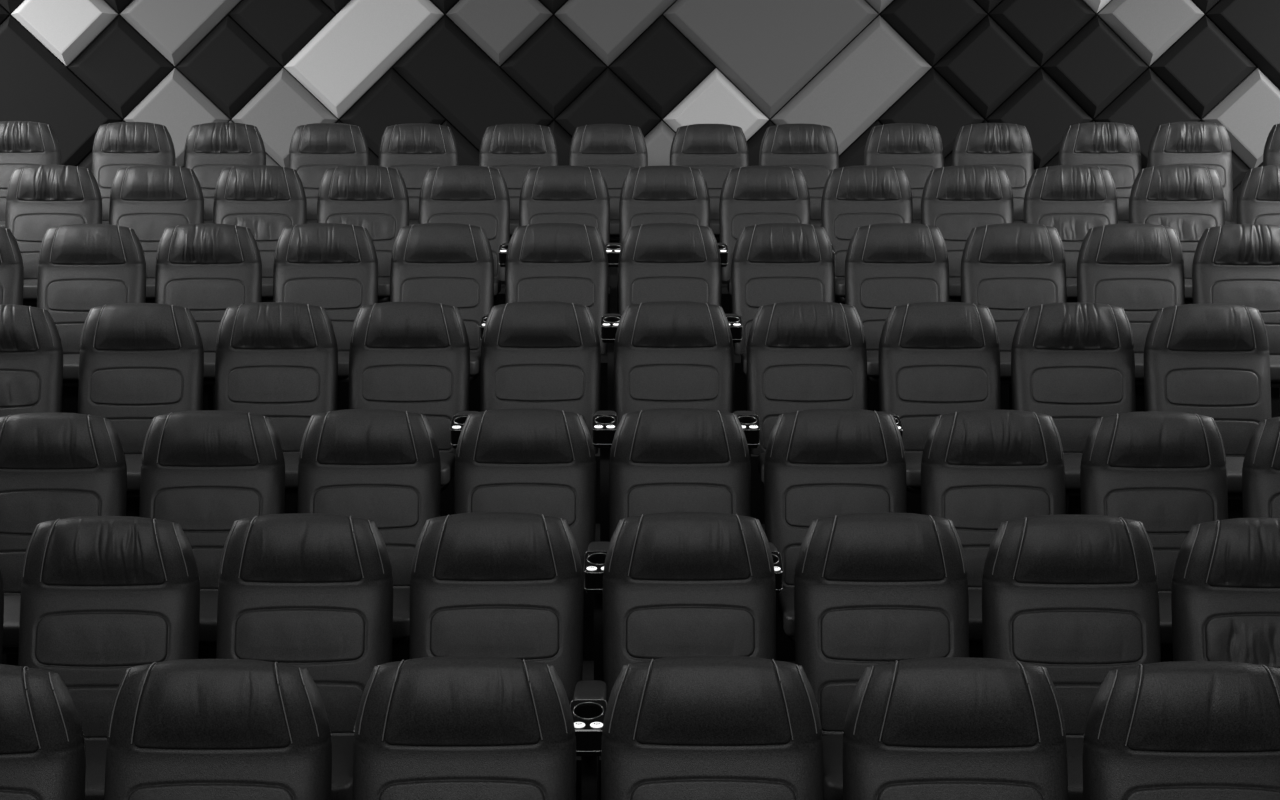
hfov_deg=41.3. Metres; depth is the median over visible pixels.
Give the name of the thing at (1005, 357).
armrest
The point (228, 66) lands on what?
acoustic panel
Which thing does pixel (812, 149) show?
seat
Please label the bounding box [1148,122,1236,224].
seat
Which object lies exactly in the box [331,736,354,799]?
seat cushion
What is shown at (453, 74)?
acoustic panel
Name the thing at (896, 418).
console
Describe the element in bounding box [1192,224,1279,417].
seat
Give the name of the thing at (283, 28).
acoustic panel
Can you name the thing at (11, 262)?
seat
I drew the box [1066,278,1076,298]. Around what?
armrest
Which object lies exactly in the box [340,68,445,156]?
acoustic panel
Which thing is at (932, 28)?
acoustic panel
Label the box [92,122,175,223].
seat
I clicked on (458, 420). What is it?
console
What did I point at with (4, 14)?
acoustic panel
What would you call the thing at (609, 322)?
console
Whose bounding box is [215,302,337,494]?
seat
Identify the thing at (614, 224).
seat cushion
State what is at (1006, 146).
seat
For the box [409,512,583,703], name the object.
seat
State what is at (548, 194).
seat
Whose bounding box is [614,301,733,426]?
seat
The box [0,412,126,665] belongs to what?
seat
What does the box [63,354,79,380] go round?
seat cushion
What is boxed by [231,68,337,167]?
acoustic panel
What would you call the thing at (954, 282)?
armrest
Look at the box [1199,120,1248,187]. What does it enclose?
acoustic panel
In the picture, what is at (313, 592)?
seat
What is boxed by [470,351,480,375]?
seat cushion
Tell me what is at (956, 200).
seat
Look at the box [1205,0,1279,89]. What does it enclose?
acoustic panel
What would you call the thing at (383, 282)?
seat cushion
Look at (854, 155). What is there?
acoustic panel
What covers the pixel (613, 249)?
console
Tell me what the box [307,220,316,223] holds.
seat cushion
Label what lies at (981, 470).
seat
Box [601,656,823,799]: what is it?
seat
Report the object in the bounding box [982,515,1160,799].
seat
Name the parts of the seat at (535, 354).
lumbar panel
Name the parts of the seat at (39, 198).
panel, lumbar panel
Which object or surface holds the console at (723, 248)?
on the floor
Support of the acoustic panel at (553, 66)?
attached to the wall
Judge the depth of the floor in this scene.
7.92 m
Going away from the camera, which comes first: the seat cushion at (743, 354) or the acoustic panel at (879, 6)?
the seat cushion at (743, 354)
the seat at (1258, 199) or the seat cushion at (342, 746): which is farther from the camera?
the seat at (1258, 199)
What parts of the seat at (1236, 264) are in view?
backrest, lumbar panel, panel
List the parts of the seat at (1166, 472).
lumbar panel, panel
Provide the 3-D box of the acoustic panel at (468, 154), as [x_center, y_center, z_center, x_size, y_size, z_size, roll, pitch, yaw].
[-1.361,-1.609,11.978,0.746,0.713,0.069,0,7,0]
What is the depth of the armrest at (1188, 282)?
9.14 m
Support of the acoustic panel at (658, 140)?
attached to the wall
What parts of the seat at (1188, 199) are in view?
backrest, lumbar panel, panel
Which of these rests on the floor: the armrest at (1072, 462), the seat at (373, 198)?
the seat at (373, 198)
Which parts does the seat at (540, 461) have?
lumbar panel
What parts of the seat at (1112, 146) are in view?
lumbar panel, panel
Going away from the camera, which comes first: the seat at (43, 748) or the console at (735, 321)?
the seat at (43, 748)
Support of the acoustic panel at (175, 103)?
attached to the wall
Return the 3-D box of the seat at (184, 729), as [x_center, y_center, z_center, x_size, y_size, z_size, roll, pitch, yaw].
[-0.999,1.166,3.822,0.532,1.062,0.685,0,7,0]
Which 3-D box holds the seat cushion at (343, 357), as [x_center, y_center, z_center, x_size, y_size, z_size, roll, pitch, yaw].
[-1.597,-0.180,8.357,0.452,0.102,0.444,0,7,-1]
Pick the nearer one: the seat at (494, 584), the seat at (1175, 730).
the seat at (1175, 730)
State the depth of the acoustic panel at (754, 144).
11.92 m
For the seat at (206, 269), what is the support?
on the floor
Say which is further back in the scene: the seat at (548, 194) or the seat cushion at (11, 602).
the seat at (548, 194)
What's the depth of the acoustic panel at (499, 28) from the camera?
11.78 m
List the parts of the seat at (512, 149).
panel, lumbar panel, backrest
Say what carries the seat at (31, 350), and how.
on the floor
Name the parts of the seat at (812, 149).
lumbar panel, panel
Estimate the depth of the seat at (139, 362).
7.31 m
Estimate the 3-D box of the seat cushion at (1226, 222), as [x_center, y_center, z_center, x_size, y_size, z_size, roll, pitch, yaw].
[3.544,-1.078,10.689,0.452,0.102,0.444,0,7,2]
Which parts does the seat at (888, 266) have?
panel, lumbar panel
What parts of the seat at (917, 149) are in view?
lumbar panel, panel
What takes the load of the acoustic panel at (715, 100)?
attached to the wall
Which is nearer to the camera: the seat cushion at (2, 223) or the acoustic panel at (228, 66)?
the seat cushion at (2, 223)
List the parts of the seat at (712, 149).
backrest, lumbar panel, panel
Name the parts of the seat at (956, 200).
panel, lumbar panel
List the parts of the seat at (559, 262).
lumbar panel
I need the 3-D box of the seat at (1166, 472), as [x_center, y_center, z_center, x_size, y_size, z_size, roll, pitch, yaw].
[1.892,0.599,6.070,0.532,1.062,0.685,0,7,1]
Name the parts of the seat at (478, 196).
lumbar panel, panel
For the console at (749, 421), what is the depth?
6.96 m
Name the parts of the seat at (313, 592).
lumbar panel, panel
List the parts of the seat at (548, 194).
lumbar panel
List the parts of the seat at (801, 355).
panel, lumbar panel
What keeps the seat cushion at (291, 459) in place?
on the seat at (278, 361)
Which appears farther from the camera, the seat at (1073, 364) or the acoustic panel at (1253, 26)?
the acoustic panel at (1253, 26)
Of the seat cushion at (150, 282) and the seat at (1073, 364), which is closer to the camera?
the seat at (1073, 364)
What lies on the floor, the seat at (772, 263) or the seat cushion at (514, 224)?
the seat at (772, 263)
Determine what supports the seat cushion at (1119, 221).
on the seat at (1112, 146)
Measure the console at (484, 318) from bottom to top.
0.628 m
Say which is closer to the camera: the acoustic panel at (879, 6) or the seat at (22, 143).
the seat at (22, 143)
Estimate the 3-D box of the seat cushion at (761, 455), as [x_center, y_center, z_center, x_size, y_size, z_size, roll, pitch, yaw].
[0.732,0.284,7.193,0.452,0.102,0.444,0,7,1]
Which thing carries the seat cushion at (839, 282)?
on the seat at (853, 197)
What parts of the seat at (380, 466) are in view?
lumbar panel, panel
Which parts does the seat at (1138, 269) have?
backrest, lumbar panel, panel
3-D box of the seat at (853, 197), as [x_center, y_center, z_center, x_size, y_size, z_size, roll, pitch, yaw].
[1.316,-0.801,9.662,0.532,1.062,0.685,0,7,1]
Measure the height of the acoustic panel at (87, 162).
0.713 m
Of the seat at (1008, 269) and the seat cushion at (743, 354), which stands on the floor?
the seat at (1008, 269)
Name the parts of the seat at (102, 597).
panel, lumbar panel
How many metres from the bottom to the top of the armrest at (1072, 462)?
0.102 m
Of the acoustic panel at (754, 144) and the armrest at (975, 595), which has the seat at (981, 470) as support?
the armrest at (975, 595)
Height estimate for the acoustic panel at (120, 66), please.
0.713 m
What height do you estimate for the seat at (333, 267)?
1.062 m
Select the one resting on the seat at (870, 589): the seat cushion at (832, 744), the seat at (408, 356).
the seat cushion at (832, 744)
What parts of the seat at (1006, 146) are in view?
lumbar panel, panel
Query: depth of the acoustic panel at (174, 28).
11.79 m
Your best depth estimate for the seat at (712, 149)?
11.27 m
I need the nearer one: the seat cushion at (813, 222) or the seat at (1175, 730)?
the seat at (1175, 730)
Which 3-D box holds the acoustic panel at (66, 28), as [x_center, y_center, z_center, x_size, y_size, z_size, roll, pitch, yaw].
[-4.012,-2.685,11.818,0.746,0.713,0.124,0,7,0]
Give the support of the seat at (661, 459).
on the floor
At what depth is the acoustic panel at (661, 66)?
11.84 m
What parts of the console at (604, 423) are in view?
edge trim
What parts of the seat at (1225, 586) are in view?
lumbar panel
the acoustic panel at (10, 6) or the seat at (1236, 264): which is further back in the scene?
the acoustic panel at (10, 6)
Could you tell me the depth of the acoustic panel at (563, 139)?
11.91 m
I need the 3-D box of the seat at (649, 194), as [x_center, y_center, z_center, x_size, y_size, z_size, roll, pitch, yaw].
[0.144,-0.806,9.709,0.532,1.062,0.685,0,7,0]
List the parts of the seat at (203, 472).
lumbar panel, panel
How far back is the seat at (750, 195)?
9.83 m
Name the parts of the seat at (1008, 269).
panel, backrest, lumbar panel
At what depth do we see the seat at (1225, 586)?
5.04 m
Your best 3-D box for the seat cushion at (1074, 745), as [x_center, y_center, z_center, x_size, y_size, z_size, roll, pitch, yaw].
[1.303,1.064,4.850,0.452,0.102,0.444,0,7,1]
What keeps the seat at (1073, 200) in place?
on the floor
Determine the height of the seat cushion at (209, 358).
0.102 m
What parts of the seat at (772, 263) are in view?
panel, lumbar panel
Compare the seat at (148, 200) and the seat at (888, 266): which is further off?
the seat at (148, 200)
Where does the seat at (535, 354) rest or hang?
on the floor
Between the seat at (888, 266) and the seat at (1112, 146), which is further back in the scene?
the seat at (1112, 146)
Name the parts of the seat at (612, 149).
backrest, lumbar panel, panel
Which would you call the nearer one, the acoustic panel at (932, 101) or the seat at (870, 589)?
the seat at (870, 589)
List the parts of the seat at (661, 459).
lumbar panel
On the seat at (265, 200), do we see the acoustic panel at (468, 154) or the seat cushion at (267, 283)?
the seat cushion at (267, 283)
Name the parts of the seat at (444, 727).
lumbar panel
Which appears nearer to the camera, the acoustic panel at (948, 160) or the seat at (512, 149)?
the seat at (512, 149)
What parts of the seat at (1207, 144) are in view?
lumbar panel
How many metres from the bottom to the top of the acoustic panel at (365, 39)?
1.076 m
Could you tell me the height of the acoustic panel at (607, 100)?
0.713 m
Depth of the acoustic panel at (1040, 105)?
11.86 m
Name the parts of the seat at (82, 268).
panel, lumbar panel, backrest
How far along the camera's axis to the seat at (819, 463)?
6.29 m
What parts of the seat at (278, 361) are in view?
lumbar panel, panel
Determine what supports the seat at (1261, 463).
on the floor
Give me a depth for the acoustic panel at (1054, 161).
11.96 m
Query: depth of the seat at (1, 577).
5.09 m
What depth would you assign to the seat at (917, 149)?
11.19 m
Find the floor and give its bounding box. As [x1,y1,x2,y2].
[2,281,1279,799]
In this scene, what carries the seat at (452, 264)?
on the floor
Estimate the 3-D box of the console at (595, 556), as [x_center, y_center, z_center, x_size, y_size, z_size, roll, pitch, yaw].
[-0.140,0.820,6.047,0.104,0.628,0.493,0,7,0]
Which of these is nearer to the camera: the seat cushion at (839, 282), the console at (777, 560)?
the console at (777, 560)
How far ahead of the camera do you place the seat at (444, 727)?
3.98 m
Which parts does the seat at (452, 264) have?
lumbar panel, panel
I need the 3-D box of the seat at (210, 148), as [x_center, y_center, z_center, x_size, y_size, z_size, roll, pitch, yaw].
[-2.714,-1.257,10.935,0.532,1.062,0.685,0,7,-2]
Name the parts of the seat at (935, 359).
panel, lumbar panel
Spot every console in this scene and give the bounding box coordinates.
[450,411,477,448]
[480,314,488,340]
[498,243,508,266]
[570,680,606,799]
[584,542,609,680]
[592,411,617,541]
[601,314,620,410]
[605,243,621,313]
[717,243,727,306]
[725,314,742,411]
[733,411,759,503]
[769,542,782,593]
[876,411,902,436]
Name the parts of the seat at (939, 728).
lumbar panel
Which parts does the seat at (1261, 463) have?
lumbar panel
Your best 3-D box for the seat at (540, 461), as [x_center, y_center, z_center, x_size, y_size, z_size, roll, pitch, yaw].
[-0.431,0.587,6.164,0.532,1.062,0.685,0,7,0]
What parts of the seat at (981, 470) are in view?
panel, lumbar panel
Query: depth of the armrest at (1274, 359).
7.96 m
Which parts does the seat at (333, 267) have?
lumbar panel, panel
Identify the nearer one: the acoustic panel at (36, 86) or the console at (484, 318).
the console at (484, 318)
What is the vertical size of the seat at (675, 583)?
1.062 m
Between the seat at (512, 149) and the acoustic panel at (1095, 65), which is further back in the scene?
the acoustic panel at (1095, 65)
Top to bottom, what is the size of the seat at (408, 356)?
1.062 m
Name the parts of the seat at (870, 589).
panel, lumbar panel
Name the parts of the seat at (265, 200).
lumbar panel, backrest, panel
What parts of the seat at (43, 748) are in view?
lumbar panel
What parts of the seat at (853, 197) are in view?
panel, lumbar panel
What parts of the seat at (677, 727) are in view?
lumbar panel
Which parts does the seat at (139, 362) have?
panel, lumbar panel, backrest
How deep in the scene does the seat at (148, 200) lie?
9.63 m
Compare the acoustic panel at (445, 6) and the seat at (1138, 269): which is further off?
the acoustic panel at (445, 6)
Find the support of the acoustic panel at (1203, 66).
attached to the wall
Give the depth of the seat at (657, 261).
8.67 m
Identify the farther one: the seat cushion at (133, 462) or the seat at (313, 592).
the seat cushion at (133, 462)
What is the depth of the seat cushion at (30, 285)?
9.09 m
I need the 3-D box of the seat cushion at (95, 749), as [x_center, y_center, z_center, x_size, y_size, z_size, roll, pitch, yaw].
[-1.594,1.067,4.827,0.452,0.102,0.444,0,7,-1]
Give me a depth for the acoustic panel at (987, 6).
11.84 m
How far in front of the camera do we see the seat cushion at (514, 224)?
10.80 m
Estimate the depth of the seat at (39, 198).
9.54 m
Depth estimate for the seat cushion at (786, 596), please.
5.97 m
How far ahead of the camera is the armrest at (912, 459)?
6.97 m
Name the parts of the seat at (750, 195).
lumbar panel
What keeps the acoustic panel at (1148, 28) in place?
attached to the wall
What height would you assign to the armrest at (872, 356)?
0.102 m
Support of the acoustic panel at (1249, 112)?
attached to the wall
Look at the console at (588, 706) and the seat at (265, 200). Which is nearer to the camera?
the console at (588, 706)
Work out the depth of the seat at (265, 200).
9.71 m
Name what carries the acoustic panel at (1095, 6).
attached to the wall
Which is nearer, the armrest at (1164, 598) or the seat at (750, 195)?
the armrest at (1164, 598)
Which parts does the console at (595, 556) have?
edge trim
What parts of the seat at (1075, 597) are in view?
panel, lumbar panel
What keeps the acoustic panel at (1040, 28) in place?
attached to the wall
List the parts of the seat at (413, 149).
panel, lumbar panel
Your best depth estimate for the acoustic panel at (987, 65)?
11.82 m
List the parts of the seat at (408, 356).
lumbar panel, panel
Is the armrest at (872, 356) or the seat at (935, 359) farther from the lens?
the armrest at (872, 356)
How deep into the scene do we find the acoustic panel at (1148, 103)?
11.88 m
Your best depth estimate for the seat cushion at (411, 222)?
10.77 m
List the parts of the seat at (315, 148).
panel, lumbar panel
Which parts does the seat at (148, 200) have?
panel, lumbar panel, backrest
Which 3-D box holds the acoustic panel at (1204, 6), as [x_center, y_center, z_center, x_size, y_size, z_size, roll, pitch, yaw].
[3.942,-3.048,11.801,0.746,0.713,0.069,0,7,0]
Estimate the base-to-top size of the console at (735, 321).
0.628 m
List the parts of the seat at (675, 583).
lumbar panel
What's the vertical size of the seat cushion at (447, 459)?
0.102 m
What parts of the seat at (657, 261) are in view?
lumbar panel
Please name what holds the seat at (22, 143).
on the floor
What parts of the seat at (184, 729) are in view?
lumbar panel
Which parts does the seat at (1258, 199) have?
lumbar panel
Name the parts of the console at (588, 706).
edge trim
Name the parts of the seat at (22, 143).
panel, lumbar panel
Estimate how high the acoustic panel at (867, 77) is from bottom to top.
1.076 m
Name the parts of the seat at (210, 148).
panel, lumbar panel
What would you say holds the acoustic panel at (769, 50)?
attached to the wall
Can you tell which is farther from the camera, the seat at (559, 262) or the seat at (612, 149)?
the seat at (612, 149)
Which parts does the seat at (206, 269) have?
lumbar panel, backrest, panel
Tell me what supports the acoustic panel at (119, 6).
attached to the wall
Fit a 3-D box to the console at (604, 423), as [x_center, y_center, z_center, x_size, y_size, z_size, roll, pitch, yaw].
[-0.145,0.355,7.188,0.104,0.628,0.493,0,7,0]
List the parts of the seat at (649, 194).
lumbar panel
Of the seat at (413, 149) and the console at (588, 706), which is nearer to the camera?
the console at (588, 706)
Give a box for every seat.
[0,121,60,227]
[0,227,23,304]
[0,304,62,416]
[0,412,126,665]
[0,569,3,663]
[0,664,85,799]
[5,165,101,306]
[18,516,199,799]
[37,224,145,412]
[78,303,203,516]
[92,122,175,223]
[104,659,331,799]
[109,165,203,302]
[139,410,284,658]
[155,223,261,409]
[184,122,265,222]
[213,165,306,301]
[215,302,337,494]
[216,513,392,799]
[273,223,377,382]
[289,123,369,223]
[297,409,440,644]
[317,165,408,302]
[348,301,469,491]
[353,656,575,799]
[378,123,458,225]
[390,223,493,381]
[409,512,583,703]
[419,166,509,299]
[454,408,595,607]
[479,124,558,286]
[480,301,600,453]
[505,223,608,353]
[519,166,609,267]
[568,124,647,286]
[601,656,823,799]
[602,512,775,703]
[609,408,749,539]
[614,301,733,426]
[618,223,720,315]
[619,166,709,243]
[670,124,748,286]
[719,166,810,297]
[731,223,834,376]
[746,301,866,482]
[759,124,838,226]
[764,409,906,642]
[794,513,968,799]
[821,165,912,301]
[842,657,1067,799]
[845,223,949,382]
[864,123,944,223]
[878,302,1000,493]
[921,165,1013,301]
[921,410,1065,646]
[952,123,1033,222]
[961,223,1066,409]
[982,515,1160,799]
[1011,302,1135,514]
[1023,165,1117,302]
[1058,122,1140,223]
[1077,224,1184,411]
[1080,411,1227,661]
[1083,661,1279,799]
[1129,165,1224,303]
[1144,304,1270,518]
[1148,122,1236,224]
[1171,518,1279,667]
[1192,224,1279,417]
[1237,165,1279,225]
[1242,417,1279,517]
[1263,123,1279,165]
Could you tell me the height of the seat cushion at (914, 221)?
0.102 m
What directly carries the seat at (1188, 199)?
on the floor
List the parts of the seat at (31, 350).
lumbar panel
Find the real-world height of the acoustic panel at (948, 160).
0.713 m
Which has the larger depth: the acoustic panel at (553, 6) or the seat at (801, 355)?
the acoustic panel at (553, 6)
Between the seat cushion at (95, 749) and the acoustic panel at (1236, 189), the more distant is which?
the acoustic panel at (1236, 189)
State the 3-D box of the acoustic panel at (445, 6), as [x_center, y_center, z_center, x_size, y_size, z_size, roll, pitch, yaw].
[-1.361,-3.046,11.791,0.746,0.713,0.089,0,7,0]
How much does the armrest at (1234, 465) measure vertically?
0.102 m
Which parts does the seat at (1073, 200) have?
backrest, panel, lumbar panel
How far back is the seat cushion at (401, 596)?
5.87 m
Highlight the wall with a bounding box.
[0,0,1256,188]
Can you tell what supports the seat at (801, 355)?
on the floor
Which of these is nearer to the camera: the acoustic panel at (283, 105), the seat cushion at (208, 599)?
the seat cushion at (208, 599)
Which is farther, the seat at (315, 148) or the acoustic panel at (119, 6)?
the acoustic panel at (119, 6)
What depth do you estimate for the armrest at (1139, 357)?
8.05 m
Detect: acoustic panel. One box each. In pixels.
[0,0,23,13]
[0,5,10,24]
[0,15,122,165]
[11,0,118,66]
[68,15,174,118]
[78,120,124,170]
[105,0,132,13]
[120,0,241,65]
[124,68,229,166]
[176,16,282,118]
[228,120,278,165]
[229,0,335,65]
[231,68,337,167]
[284,0,443,118]
[323,0,349,13]
[336,121,378,165]
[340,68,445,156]
[393,16,552,149]
[431,0,458,13]
[442,120,478,165]
[446,0,552,65]
[501,15,606,118]
[540,0,566,13]
[548,121,571,165]
[554,0,675,65]
[555,68,660,135]
[609,15,714,117]
[644,121,674,165]
[663,0,877,118]
[663,68,768,140]
[747,121,774,165]
[771,15,930,154]
[839,120,881,167]
[865,0,892,13]
[878,68,984,157]
[880,0,986,65]
[933,15,1039,118]
[944,120,1034,169]
[974,0,1001,13]
[986,68,1092,168]
[988,0,1095,65]
[1041,15,1147,118]
[1042,120,1141,168]
[1082,0,1110,13]
[1093,68,1199,168]
[1097,0,1203,66]
[1149,15,1255,118]
[1191,0,1218,13]
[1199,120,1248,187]
[1201,68,1279,168]
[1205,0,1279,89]
[1232,182,1241,221]
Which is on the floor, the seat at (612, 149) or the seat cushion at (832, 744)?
the seat at (612, 149)
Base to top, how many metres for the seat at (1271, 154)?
1.062 m
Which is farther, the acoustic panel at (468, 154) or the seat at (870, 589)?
the acoustic panel at (468, 154)
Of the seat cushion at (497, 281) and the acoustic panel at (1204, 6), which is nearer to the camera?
the seat cushion at (497, 281)
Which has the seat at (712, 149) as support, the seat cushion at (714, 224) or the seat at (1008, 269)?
the seat cushion at (714, 224)
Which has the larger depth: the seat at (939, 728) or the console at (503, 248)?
the console at (503, 248)
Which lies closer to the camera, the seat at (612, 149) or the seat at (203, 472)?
the seat at (203, 472)
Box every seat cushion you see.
[0,221,4,227]
[3,595,20,646]
[23,279,37,299]
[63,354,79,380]
[85,740,106,799]
[125,455,141,490]
[146,278,154,298]
[199,591,217,641]
[204,353,215,378]
[262,278,272,297]
[283,453,298,488]
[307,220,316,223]
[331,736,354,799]
[338,352,348,376]
[378,277,389,296]
[393,588,409,638]
[409,220,418,225]
[439,452,455,485]
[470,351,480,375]
[494,278,500,295]
[510,220,518,235]
[610,220,618,235]
[710,220,719,235]
[727,279,731,294]
[741,352,746,374]
[758,452,765,482]
[778,588,794,636]
[811,220,820,226]
[822,735,842,799]
[835,278,844,296]
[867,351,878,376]
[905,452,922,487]
[913,220,920,223]
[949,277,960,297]
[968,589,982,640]
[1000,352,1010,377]
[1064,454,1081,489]
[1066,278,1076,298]
[1066,738,1082,799]
[1118,220,1128,223]
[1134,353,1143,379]
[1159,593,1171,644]
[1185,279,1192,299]
[1225,221,1236,224]
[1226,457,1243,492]
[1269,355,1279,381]
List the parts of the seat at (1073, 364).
backrest, panel, lumbar panel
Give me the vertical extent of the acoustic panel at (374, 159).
0.713 m
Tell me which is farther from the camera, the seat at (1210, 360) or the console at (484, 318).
the console at (484, 318)
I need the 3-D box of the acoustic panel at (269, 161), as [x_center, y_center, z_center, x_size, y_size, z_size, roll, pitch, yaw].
[-2.876,-1.607,11.960,0.746,0.713,0.104,0,7,0]
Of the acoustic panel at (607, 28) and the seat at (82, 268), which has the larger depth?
the acoustic panel at (607, 28)
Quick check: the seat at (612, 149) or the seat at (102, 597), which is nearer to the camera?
the seat at (102, 597)
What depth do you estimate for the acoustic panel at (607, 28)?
11.79 m
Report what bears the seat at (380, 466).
on the floor
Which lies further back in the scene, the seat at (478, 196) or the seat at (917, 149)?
the seat at (917, 149)
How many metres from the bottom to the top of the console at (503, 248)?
0.628 m
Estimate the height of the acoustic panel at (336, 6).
0.713 m
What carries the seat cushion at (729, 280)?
on the seat at (750, 195)
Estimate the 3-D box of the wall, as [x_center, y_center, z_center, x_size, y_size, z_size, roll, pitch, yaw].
[0.000,-2.384,11.994,12.000,3.080,0.150,0,7,0]

